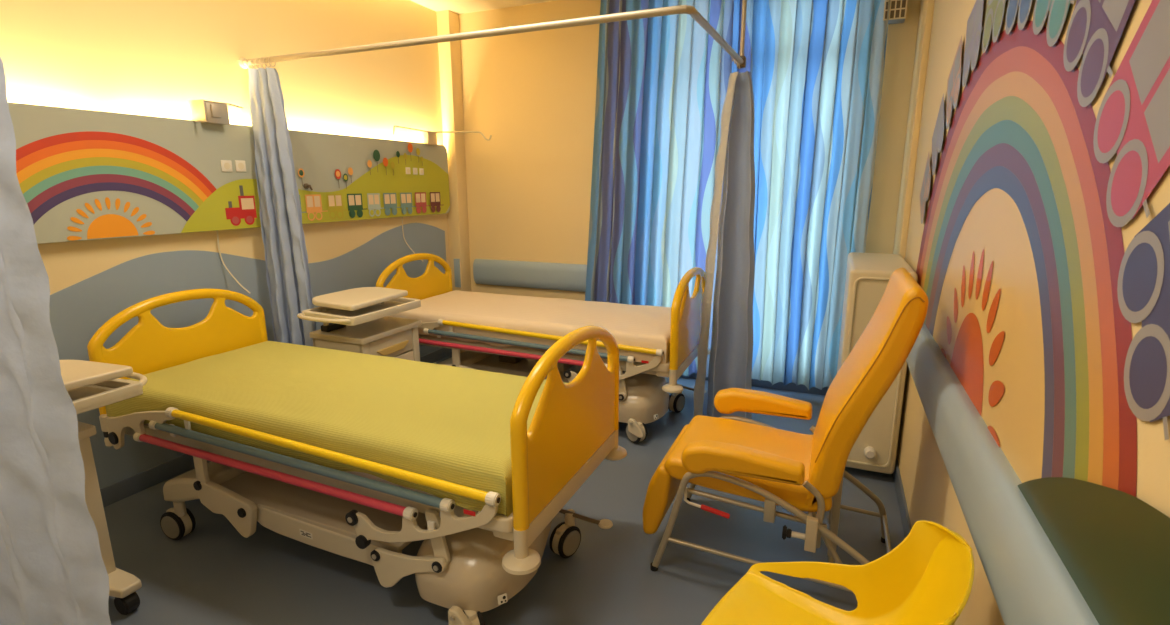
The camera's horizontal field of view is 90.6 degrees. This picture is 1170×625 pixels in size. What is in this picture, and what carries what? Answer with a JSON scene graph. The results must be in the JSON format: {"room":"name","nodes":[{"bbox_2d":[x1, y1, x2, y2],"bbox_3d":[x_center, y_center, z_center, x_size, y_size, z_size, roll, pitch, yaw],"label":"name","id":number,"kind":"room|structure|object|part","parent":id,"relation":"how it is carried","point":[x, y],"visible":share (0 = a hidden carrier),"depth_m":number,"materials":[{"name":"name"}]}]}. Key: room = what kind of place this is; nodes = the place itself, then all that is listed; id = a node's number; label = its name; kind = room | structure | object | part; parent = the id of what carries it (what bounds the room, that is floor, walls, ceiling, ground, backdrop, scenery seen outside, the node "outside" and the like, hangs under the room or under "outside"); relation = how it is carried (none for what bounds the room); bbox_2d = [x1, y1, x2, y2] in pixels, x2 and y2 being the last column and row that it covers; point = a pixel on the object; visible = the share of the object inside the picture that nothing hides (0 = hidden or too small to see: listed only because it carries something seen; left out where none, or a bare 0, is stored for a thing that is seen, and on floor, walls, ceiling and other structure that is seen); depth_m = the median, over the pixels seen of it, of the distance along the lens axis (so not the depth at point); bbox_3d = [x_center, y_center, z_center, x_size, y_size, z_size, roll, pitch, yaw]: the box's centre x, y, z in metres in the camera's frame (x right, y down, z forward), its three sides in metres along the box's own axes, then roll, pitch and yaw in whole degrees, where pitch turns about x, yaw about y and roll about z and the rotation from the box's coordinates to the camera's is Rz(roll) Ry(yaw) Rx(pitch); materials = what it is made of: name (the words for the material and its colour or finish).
{"room":"hospital room","nodes":[
{"label":"hospital room","id":0,"kind":"room"},
{"bbox_2d":[0,0,449,294],"bbox_3d":[-2.447,-0.557,2.877,0.150,3.070,6.150,5,13,23],"label":"wall","id":1,"kind":"structure","parent":0,"point":[136,57],"depth_m":3.36,"materials":[{"name":"brown paint"}]},
{"bbox_2d":[8,99,449,243],"bbox_3d":[-1.914,-0.904,3.658,0.170,0.705,3.510,5,13,23],"label":"panel","id":2,"kind":"object","parent":1,"relation":"attached to","point":[82,175],"depth_m":3.13,"materials":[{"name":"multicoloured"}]},
{"bbox_3d":[-2.093,-1.089,3.133,0.125,0.113,0.010,5,13,23],"label":"plate","id":3,"kind":"part","parent":2,"relation":"part of","materials":[{"name":"silver metal"}]},
{"bbox_3d":[-2.041,-1.117,3.252,0.125,0.115,0.276,5,13,23],"label":"equipment bracket","id":4,"kind":"part","parent":2,"relation":"part of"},
{"bbox_3d":[-2.066,-1.110,3.225,0.100,0.113,0.125,5,13,23],"label":"clamp plate","id":5,"kind":"part","parent":2,"relation":"part of","materials":[{"name":"silver metal"}]},
{"bbox_3d":[-2.025,-1.164,3.238,0.022,0.017,0.272,4,13,18],"label":"rod","id":6,"kind":"part","parent":2,"relation":"part of","materials":[{"name":"silver metal"}]},
{"bbox_2d":[220,160,232,171],"bbox_3d":[-2.066,-0.845,3.340,0.008,0.064,0.064,5,13,23],"label":"socket","id":7,"kind":"object","parent":2,"relation":"attached to","point":[225,165],"depth_m":3.33,"materials":[{"name":"beige plastic"}]},
{"bbox_2d":[217,231,249,293],"bbox_3d":[-2.066,-0.305,3.406,0.166,0.393,0.024,1,12,4],"label":"cord","id":8,"kind":"object","parent":2,"relation":"hanging from","point":[217,231],"visible":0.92,"depth_m":3.42,"materials":[{"name":"beige plastic"}]},
{"bbox_2d":[235,160,245,171],"bbox_3d":[-2.032,-0.864,3.418,0.008,0.064,0.064,5,13,23],"label":"socket","id":9,"kind":"object","parent":2,"relation":"attached to","point":[240,165],"depth_m":3.41,"materials":[{"name":"beige plastic"}]},
{"bbox_2d":[303,183,312,189],"bbox_3d":[-1.835,-0.833,3.841,0.044,0.046,0.038,5,13,23],"label":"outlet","id":10,"kind":"object","parent":2,"relation":"attached to","point":[306,186],"depth_m":3.84,"materials":[{"name":"plastic"}]},
{"bbox_2d":[406,167,410,173],"bbox_3d":[-1.449,-1.160,4.742,0.008,0.054,0.054,5,13,23],"label":"socket","id":11,"kind":"object","parent":2,"relation":"attached to","point":[408,169],"depth_m":4.74,"materials":[{"name":"beige plastic"}]},
{"bbox_2d":[402,217,422,260],"bbox_3d":[-1.438,-0.621,4.832,0.166,0.393,0.024,1,12,4],"label":"cord","id":12,"kind":"object","parent":2,"relation":"hanging from","point":[402,217],"visible":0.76,"depth_m":4.84,"materials":[{"name":"beige plastic"}]},
{"bbox_2d":[413,168,417,174],"bbox_3d":[-1.414,-1.176,4.822,0.008,0.054,0.054,5,13,23],"label":"socket","id":13,"kind":"object","parent":2,"relation":"attached to","point":[415,170],"depth_m":4.82,"materials":[{"name":"beige plastic"}]},
{"bbox_2d":[419,168,423,174],"bbox_3d":[-1.381,-1.190,4.896,0.008,0.054,0.054,5,13,23],"label":"socket","id":14,"kind":"object","parent":2,"relation":"attached to","point":[421,170],"depth_m":4.89,"materials":[{"name":"beige plastic"}]},
{"bbox_2d":[393,125,491,144],"bbox_3d":[-1.142,-1.430,4.651,0.645,0.120,0.530,5,13,23],"label":"hook","id":15,"kind":"object","parent":2,"relation":"on","point":[428,137],"visible":1,"depth_m":4.89,"materials":[{"name":"silver metal"}]},
{"bbox_3d":[-1.412,-1.465,4.706,0.010,0.072,0.430,5,13,23],"label":"hook arm","id":16,"kind":"part","parent":15,"relation":"part of","materials":[{"name":"silver metal"}]},
{"bbox_3d":[-1.327,-1.489,4.948,0.065,0.108,0.120,5,13,23],"label":"clamp plate","id":17,"kind":"part","parent":15,"relation":"part of","materials":[{"name":"silver metal"}]},
{"bbox_3d":[-1.031,-1.475,4.841,0.596,0.094,0.018,6,14,25],"label":"hook arm","id":18,"kind":"part","parent":15,"relation":"part of","materials":[{"name":"silver metal"}]},
{"bbox_2d":[49,223,445,488],"bbox_3d":[-1.979,0.072,3.922,0.006,1.189,3.445,5,13,23],"label":"cladding","id":19,"kind":"object","parent":1,"relation":"attached to","point":[77,311],"visible":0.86,"depth_m":3.20,"materials":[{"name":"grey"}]},
{"bbox_2d":[100,348,451,506],"bbox_3d":[-2.397,0.914,3.097,0.012,0.100,5.700,5,13,23],"label":"baseboard","id":20,"kind":"structure","parent":1,"relation":"attached to","point":[115,492],"depth_m":3.17,"materials":[{"name":"blue plastic"}]},
{"bbox_2d":[410,0,556,13],"bbox_3d":[-0.661,-1.946,1.783,4.050,0.100,6.150,5,13,23],"label":"ceiling","id":21,"kind":"structure","parent":0,"point":[456,6],"depth_m":4.82,"materials":[{"name":"beige paint"}]},
{"bbox_2d":[238,0,746,68],"bbox_3d":[-0.537,-1.848,3.388,2.753,0.782,1.268,5,13,23],"label":"rail","id":22,"kind":"object","parent":21,"relation":"hanging from","point":[681,9],"visible":0.91,"depth_m":2.83,"materials":[{"name":"white metal"}]},
{"bbox_2d":[238,57,247,67],"bbox_3d":[-2.030,-1.487,3.452,0.020,0.060,0.060,5,13,23],"label":"wall bracket","id":23,"kind":"object","parent":22,"relation":"attached to","point":[242,61],"depth_m":3.43,"materials":[{"name":"silver metal"}]},
{"bbox_2d":[246,56,316,346],"bbox_3d":[-1.851,-0.537,3.515,0.342,1.923,0.185,5,13,23],"label":"privacy curtain","id":24,"kind":"object","parent":22,"relation":"hanging from","point":[286,256],"visible":0.85,"depth_m":3.49,"materials":[{"name":"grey fabric"}]},
{"bbox_2d":[693,57,754,418],"bbox_3d":[0.923,-0.388,3.678,0.325,2.302,0.290,-5,13,-22],"label":"privacy curtain","id":25,"kind":"object","parent":22,"relation":"hanging from","point":[731,351],"visible":0.97,"depth_m":3.73,"materials":[{"name":"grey fabric"}]},
{"bbox_3d":[0.941,-1.868,3.409,0.025,0.762,0.025,5,13,23],"label":"ceiling rod","id":26,"kind":"part","parent":22,"relation":"part of","materials":[{"name":"beige paint"}]},
{"bbox_3d":[-1.384,-1.331,1.049,3.088,0.782,0.178,5,13,23],"label":"rail","id":27,"kind":"object","parent":21,"relation":"hanging from","visible":0},
{"bbox_2d":[0,56,110,624],"bbox_3d":[-1.380,0.132,1.306,0.801,2.283,0.060,5,13,23],"label":"privacy curtain","id":28,"kind":"object","parent":27,"relation":"hanging from","point":[53,571],"visible":1,"depth_m":1.25,"materials":[{"name":"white fabric"}]},
{"bbox_3d":[0.979,-2.373,4.027,2.200,0.040,0.180,5,13,23],"label":"track","id":29,"kind":"object","parent":21,"relation":"attached to","visible":0},
{"bbox_2d":[585,0,733,377],"bbox_3d":[0.488,-0.941,4.502,1.192,2.940,0.121,5,13,23],"label":"window curtain","id":30,"kind":"object","parent":29,"relation":"hanging from","point":[662,81],"visible":0.73,"depth_m":4.42,"materials":[{"name":"fabric"}]},
{"bbox_2d":[731,0,889,389],"bbox_3d":[1.500,-0.868,4.180,1.028,2.950,0.125,5,13,23],"label":"window curtain","id":31,"kind":"object","parent":29,"relation":"hanging from","point":[815,67],"visible":0.72,"depth_m":4.11,"materials":[{"name":"fabric"}]},
{"bbox_2d":[104,355,904,624],"bbox_3d":[-0.650,1.150,2.464,4.050,0.100,6.150,5,13,23],"label":"floor","id":32,"kind":"structure","parent":0,"point":[214,574],"depth_m":2.53,"materials":[{"name":"blue plastic"}]},
{"bbox_2d":[59,360,146,614],"bbox_3d":[-2.027,0.694,2.115,0.574,0.947,0.718,5,13,23],"label":"table","id":33,"kind":"object","parent":32,"relation":"on","point":[90,385],"visible":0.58,"depth_m":2.17,"materials":[{"name":"beige plastic"}]},
{"bbox_2d":[59,360,132,390],"bbox_3d":[-1.981,0.252,1.997,0.428,0.032,0.545,5,13,23],"label":"tray","id":34,"kind":"object","parent":33,"relation":"on","point":[75,374],"depth_m":2.10,"materials":[{"name":"beige plastic"}]},
{"bbox_2d":[67,372,146,413],"bbox_3d":[-1.962,0.322,2.017,0.440,0.046,0.695,5,13,23],"label":"tray","id":35,"kind":"object","parent":33,"relation":"on","point":[84,399],"depth_m":2.13,"materials":[{"name":"beige plastic"}]},
{"bbox_2d":[87,288,626,624],"bbox_3d":[-1.046,0.504,2.678,2.344,1.068,0.999,5,13,23],"label":"hospital bed","id":36,"kind":"object","parent":32,"relation":"on","point":[469,563],"visible":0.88,"depth_m":2.25,"materials":[{"name":"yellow plastic"}]},
{"bbox_3d":[-2.097,0.176,3.074,0.053,0.590,0.898,5,13,23],"label":"headboard","id":37,"kind":"part","parent":36,"relation":"part of","materials":[{"name":"yellow plastic"}]},
{"bbox_3d":[-1.893,0.979,2.694,0.136,0.136,0.032,4,13,18],"label":"wheel casing","id":38,"kind":"part","parent":36,"relation":"part of","materials":[{"name":"beige plastic"}]},
{"bbox_3d":[-1.531,0.843,2.485,0.341,0.207,0.030,5,13,23],"label":"link plate","id":39,"kind":"part","parent":36,"relation":"part of","materials":[{"name":"beige plastic"}]},
{"bbox_3d":[-1.045,0.552,2.686,2.135,0.065,0.855,5,13,23],"label":"mattress frame","id":40,"kind":"part","parent":36,"relation":"part of","materials":[{"name":"beige plastic"}]},
{"bbox_2d":[105,341,566,516],"bbox_3d":[-1.068,0.402,2.671,2.154,0.191,0.898,5,13,23],"label":"mattress","id":41,"kind":"object","parent":36,"relation":"on","point":[442,422],"visible":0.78,"depth_m":2.40,"materials":[{"name":"yellow fabric"}]},
{"bbox_3d":[-1.067,0.424,2.676,2.100,0.160,0.850,5,13,23],"label":"mattress","id":42,"kind":"part","parent":36,"relation":"part of","materials":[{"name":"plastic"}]},
{"bbox_3d":[-0.638,0.940,2.100,0.335,0.187,0.020,5,13,23],"label":"link plate","id":43,"kind":"part","parent":36,"relation":"part of","materials":[{"name":"beige plastic"}]},
{"bbox_3d":[-0.423,1.078,2.002,0.102,0.111,0.030,5,13,23],"label":"caster arm","id":44,"kind":"part","parent":36,"relation":"part of","materials":[{"name":"beige plastic"}]},
{"bbox_3d":[-0.416,1.111,2.068,0.032,0.136,0.136,-9,15,-36],"label":"wheel casing","id":45,"kind":"part","parent":36,"relation":"part of","materials":[{"name":"beige plastic"}]},
{"bbox_3d":[-0.209,0.754,1.893,0.047,0.115,0.047,5,13,23],"label":"bumper post","id":46,"kind":"part","parent":36,"relation":"part of","materials":[{"name":"beige plastic"}]},
{"bbox_3d":[-0.086,1.003,2.557,0.032,0.136,0.136,10,16,40],"label":"wheel casing","id":47,"kind":"part","parent":36,"relation":"part of","materials":[{"name":"beige plastic"}]},
{"bbox_3d":[-0.041,0.347,2.207,0.053,0.565,0.898,5,13,23],"label":"footboard","id":48,"kind":"part","parent":36,"relation":"part of","materials":[{"name":"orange plastic"}]},
{"bbox_3d":[0.130,0.584,2.663,0.047,0.115,0.047,5,13,23],"label":"bumper post","id":49,"kind":"part","parent":36,"relation":"part of","materials":[{"name":"beige plastic"}]},
{"bbox_2d":[297,287,420,361],"bbox_3d":[-1.359,0.356,3.643,0.566,0.947,0.718,5,13,23],"label":"bedside table","id":50,"kind":"object","parent":32,"relation":"on","point":[357,320],"visible":0.52,"depth_m":3.53,"materials":[{"name":"beige plastic"}]},
{"bbox_2d":[322,302,384,325],"bbox_3d":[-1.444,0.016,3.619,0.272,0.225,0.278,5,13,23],"label":"tray","id":51,"kind":"object","parent":50,"relation":"on","point":[378,306],"depth_m":3.57,"materials":[{"name":"beige plastic"}]},
{"bbox_2d":[297,297,420,325],"bbox_3d":[-1.377,-0.018,3.556,0.440,0.046,0.695,5,13,23],"label":"tray","id":52,"kind":"object","parent":50,"relation":"on","point":[318,314],"depth_m":3.45,"materials":[{"name":"beige plastic"}]},
{"bbox_2d":[312,287,407,310],"bbox_3d":[-1.387,-0.093,3.556,0.428,0.032,0.545,5,13,23],"label":"tray","id":53,"kind":"object","parent":50,"relation":"on","point":[353,299],"depth_m":3.47,"materials":[{"name":"beige plastic"}]},
{"bbox_3d":[-1.226,0.210,3.652,0.031,0.140,0.380,5,13,23],"label":"drawer","id":54,"kind":"part","parent":50,"relation":"part of","materials":[{"name":"beige plastic"}]},
{"bbox_3d":[-1.206,0.229,3.647,0.016,0.045,0.282,5,13,23],"label":"handle","id":55,"kind":"part","parent":50,"relation":"part of","materials":[{"name":"brown"}]},
{"bbox_3d":[-1.225,0.483,3.712,0.031,0.400,0.380,5,13,23],"label":"door","id":56,"kind":"part","parent":50,"relation":"part of","materials":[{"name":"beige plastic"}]},
{"bbox_2d":[376,253,709,442],"bbox_3d":[-0.303,0.147,4.290,2.344,1.068,0.999,5,13,23],"label":"hospital bed","id":57,"kind":"object","parent":32,"relation":"on","point":[645,388],"visible":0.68,"depth_m":3.84,"materials":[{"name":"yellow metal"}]},
{"bbox_3d":[-1.355,-0.181,4.686,0.053,0.590,0.898,5,13,23],"label":"headboard","id":58,"kind":"part","parent":57,"relation":"part of","materials":[{"name":"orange plastic"}]},
{"bbox_2d":[388,290,670,363],"bbox_3d":[-0.325,0.049,4.284,2.154,0.204,0.907,5,13,23],"label":"mattress","id":59,"kind":"object","parent":57,"relation":"on","point":[645,326],"visible":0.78,"depth_m":4.01,"materials":[{"name":"beige fabric"}]},
{"bbox_3d":[-0.302,0.195,4.298,2.135,0.065,0.855,5,13,23],"label":"mattress frame","id":60,"kind":"part","parent":57,"relation":"part of","materials":[{"name":"beige plastic"}]},
{"bbox_3d":[0.319,0.721,3.614,0.102,0.111,0.030,5,13,23],"label":"caster arm","id":61,"kind":"part","parent":57,"relation":"part of","materials":[{"name":"beige plastic"}]},
{"bbox_3d":[0.327,0.754,3.680,0.032,0.136,0.136,-9,15,-36],"label":"wheel casing","id":62,"kind":"part","parent":57,"relation":"part of","materials":[{"name":"beige plastic"}]},
{"bbox_3d":[0.533,0.397,3.505,0.047,0.115,0.047,5,13,23],"label":"bumper post","id":63,"kind":"part","parent":57,"relation":"part of","materials":[{"name":"beige plastic"}]},
{"bbox_3d":[0.656,0.646,4.168,0.032,0.136,0.136,10,16,40],"label":"wheel casing","id":64,"kind":"part","parent":57,"relation":"part of","materials":[{"name":"beige plastic"}]},
{"bbox_3d":[0.701,-0.010,3.819,0.053,0.565,0.898,5,13,23],"label":"footboard","id":65,"kind":"part","parent":57,"relation":"part of","materials":[{"name":"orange plastic"}]},
{"bbox_2d":[643,268,928,592],"bbox_3d":[0.804,0.450,2.438,1.009,1.268,0.740,5,13,23],"label":"recliner chair","id":66,"kind":"object","parent":32,"relation":"on","point":[795,472],"visible":0.94,"depth_m":2.22,"materials":[{"name":"orange leather"}]},
{"bbox_3d":[0.446,0.753,2.345,0.092,0.080,0.012,5,13,23],"label":"lever rod","id":67,"kind":"part","parent":66,"relation":"part of","materials":[{"name":"beige metal"}]},
{"bbox_3d":[0.593,0.574,2.196,0.451,0.125,0.090,5,13,23],"label":"armrest","id":68,"kind":"part","parent":66,"relation":"part of","materials":[{"name":"orange leather"}]},
{"bbox_3d":[0.725,0.632,2.513,0.649,0.128,0.530,5,13,23],"label":"seat","id":69,"kind":"part","parent":66,"relation":"part of","materials":[{"name":"orange leather"}]},
{"bbox_3d":[0.657,0.769,2.295,0.561,0.057,0.020,5,13,23],"label":"seat rail","id":70,"kind":"part","parent":66,"relation":"part of","materials":[{"name":"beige metal"}]},
{"bbox_3d":[0.716,0.882,2.238,0.940,0.494,0.027,5,13,23],"label":"frame","id":71,"kind":"part","parent":66,"relation":"part of","materials":[{"name":"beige metal"}]},
{"bbox_3d":[0.849,0.445,2.779,0.451,0.125,0.090,5,13,23],"label":"armrest","id":72,"kind":"part","parent":66,"relation":"part of","materials":[{"name":"orange leather"}]},
{"bbox_3d":[0.953,0.763,2.776,0.940,0.494,0.027,5,13,23],"label":"frame","id":73,"kind":"part","parent":66,"relation":"part of","materials":[{"name":"beige metal"}]},
{"bbox_3d":[0.763,0.832,2.187,0.032,0.056,0.052,5,13,23],"label":"clamp knob","id":74,"kind":"part","parent":66,"relation":"part of","materials":[{"name":"black plastic"}]},
{"bbox_3d":[0.854,0.757,2.177,0.086,0.260,0.025,5,13,23],"label":"recline arm","id":75,"kind":"part","parent":66,"relation":"part of","materials":[{"name":"beige metal"}]},
{"bbox_3d":[1.080,0.275,2.277,0.331,0.858,0.550,5,13,23],"label":"backrest","id":76,"kind":"part","parent":66,"relation":"part of","materials":[{"name":"leather"}]},
{"bbox_2d":[701,520,973,624],"bbox_3d":[0.532,1.077,1.515,0.440,0.427,0.419,9,16,37],"label":"shell chair","id":77,"kind":"object","parent":32,"relation":"on","point":[926,579],"visible":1,"depth_m":1.51,"materials":[{"name":"yellow plastic"}]},
{"bbox_2d":[459,0,920,300],"bbox_3d":[0.529,-0.994,4.814,3.750,3.070,0.150,5,13,23],"label":"wall","id":78,"kind":"structure","parent":0,"point":[529,185],"depth_m":5.01,"materials":[{"name":"brown paint"}]},
{"bbox_2d":[436,10,470,352],"bbox_3d":[-1.193,-1.112,5.379,0.130,3.070,0.150,5,13,23],"label":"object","id":79,"kind":"structure","parent":78,"relation":"attached to","point":[447,20],"depth_m":5.24,"materials":[{"name":"brown paint"}]},
{"bbox_2d":[454,259,460,286],"bbox_3d":[-1.203,-0.372,5.460,0.060,0.270,0.013,5,13,23],"label":"guard","id":80,"kind":"object","parent":78,"relation":"attached to","point":[456,261],"visible":1,"depth_m":5.45,"materials":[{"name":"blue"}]},
{"bbox_2d":[473,259,586,291],"bbox_3d":[-0.416,-0.335,5.256,1.380,0.243,0.066,5,13,23],"label":"rail","id":81,"kind":"object","parent":78,"relation":"attached to","point":[540,275],"visible":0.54,"depth_m":5.26,"materials":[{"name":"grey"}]},
{"bbox_2d":[680,373,828,394],"bbox_3d":[0.546,0.476,5.042,3.585,0.100,0.012,5,13,23],"label":"baseboard","id":82,"kind":"structure","parent":78,"relation":"attached to","point":[802,388],"depth_m":4.60,"materials":[{"name":"blue plastic"}]},
{"bbox_2d":[883,0,907,23],"bbox_3d":[2.023,-2.020,3.775,0.130,0.230,0.128,5,13,23],"label":"air vent","id":83,"kind":"object","parent":78,"relation":"in","point":[898,8],"visible":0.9,"depth_m":3.73,"materials":[{"name":"white metal"}]},
{"bbox_2d":[885,0,905,18],"bbox_3d":[2.000,-2.008,3.724,0.124,0.224,0.002,5,13,23],"label":"grille","id":84,"kind":"object","parent":83,"relation":"attached to","point":[897,7],"depth_m":3.73,"materials":[{"name":"white metal"}]},
{"bbox_2d":[896,0,1169,624],"bbox_3d":[1.136,-0.239,1.370,0.150,3.070,6.150,5,13,23],"label":"wall","id":85,"kind":"structure","parent":0,"point":[930,495],"depth_m":2.18,"materials":[{"name":"brown paint"}]},
{"bbox_2d":[837,252,917,473],"bbox_3d":[1.699,0.248,3.465,0.315,1.115,0.920,5,13,23],"label":"radiator cover","id":86,"kind":"object","parent":85,"relation":"attached to","point":[868,275],"visible":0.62,"depth_m":3.11,"materials":[{"name":"beige metal"}]},
{"bbox_3d":[1.531,0.330,3.084,0.265,1.040,0.012,5,13,23],"label":"inset frame","id":87,"kind":"part","parent":86,"relation":"part of","materials":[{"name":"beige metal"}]},
{"bbox_2d":[893,455,911,537],"bbox_3d":[0.978,1.250,1.518,0.012,0.100,5.400,5,13,23],"label":"baseboard","id":88,"kind":"structure","parent":85,"relation":"attached to","point":[905,519],"depth_m":2.87,"materials":[{"name":"blue plastic"}]},
{"bbox_2d":[893,0,934,259],"bbox_3d":[2.117,-0.782,3.828,0.035,3.070,0.450,5,13,23],"label":"trim","id":89,"kind":"structure","parent":85,"relation":"attached to","point":[926,6],"depth_m":3.62,"materials":[{"name":"brown paint"}]},
{"bbox_2d":[906,323,1098,624],"bbox_3d":[0.778,0.562,0.963,0.063,0.243,4.120,5,13,23],"label":"rail","id":90,"kind":"object","parent":85,"relation":"attached to","point":[1030,584],"visible":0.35,"depth_m":1.27,"materials":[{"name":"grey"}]},
{"bbox_2d":[916,0,1169,624],"bbox_3d":[1.052,-0.273,1.375,0.013,1.656,4.006,5,13,23],"label":"wall mural","id":91,"kind":"object","parent":85,"relation":"attached to","point":[993,327],"visible":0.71,"depth_m":1.12,"materials":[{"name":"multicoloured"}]}
]}

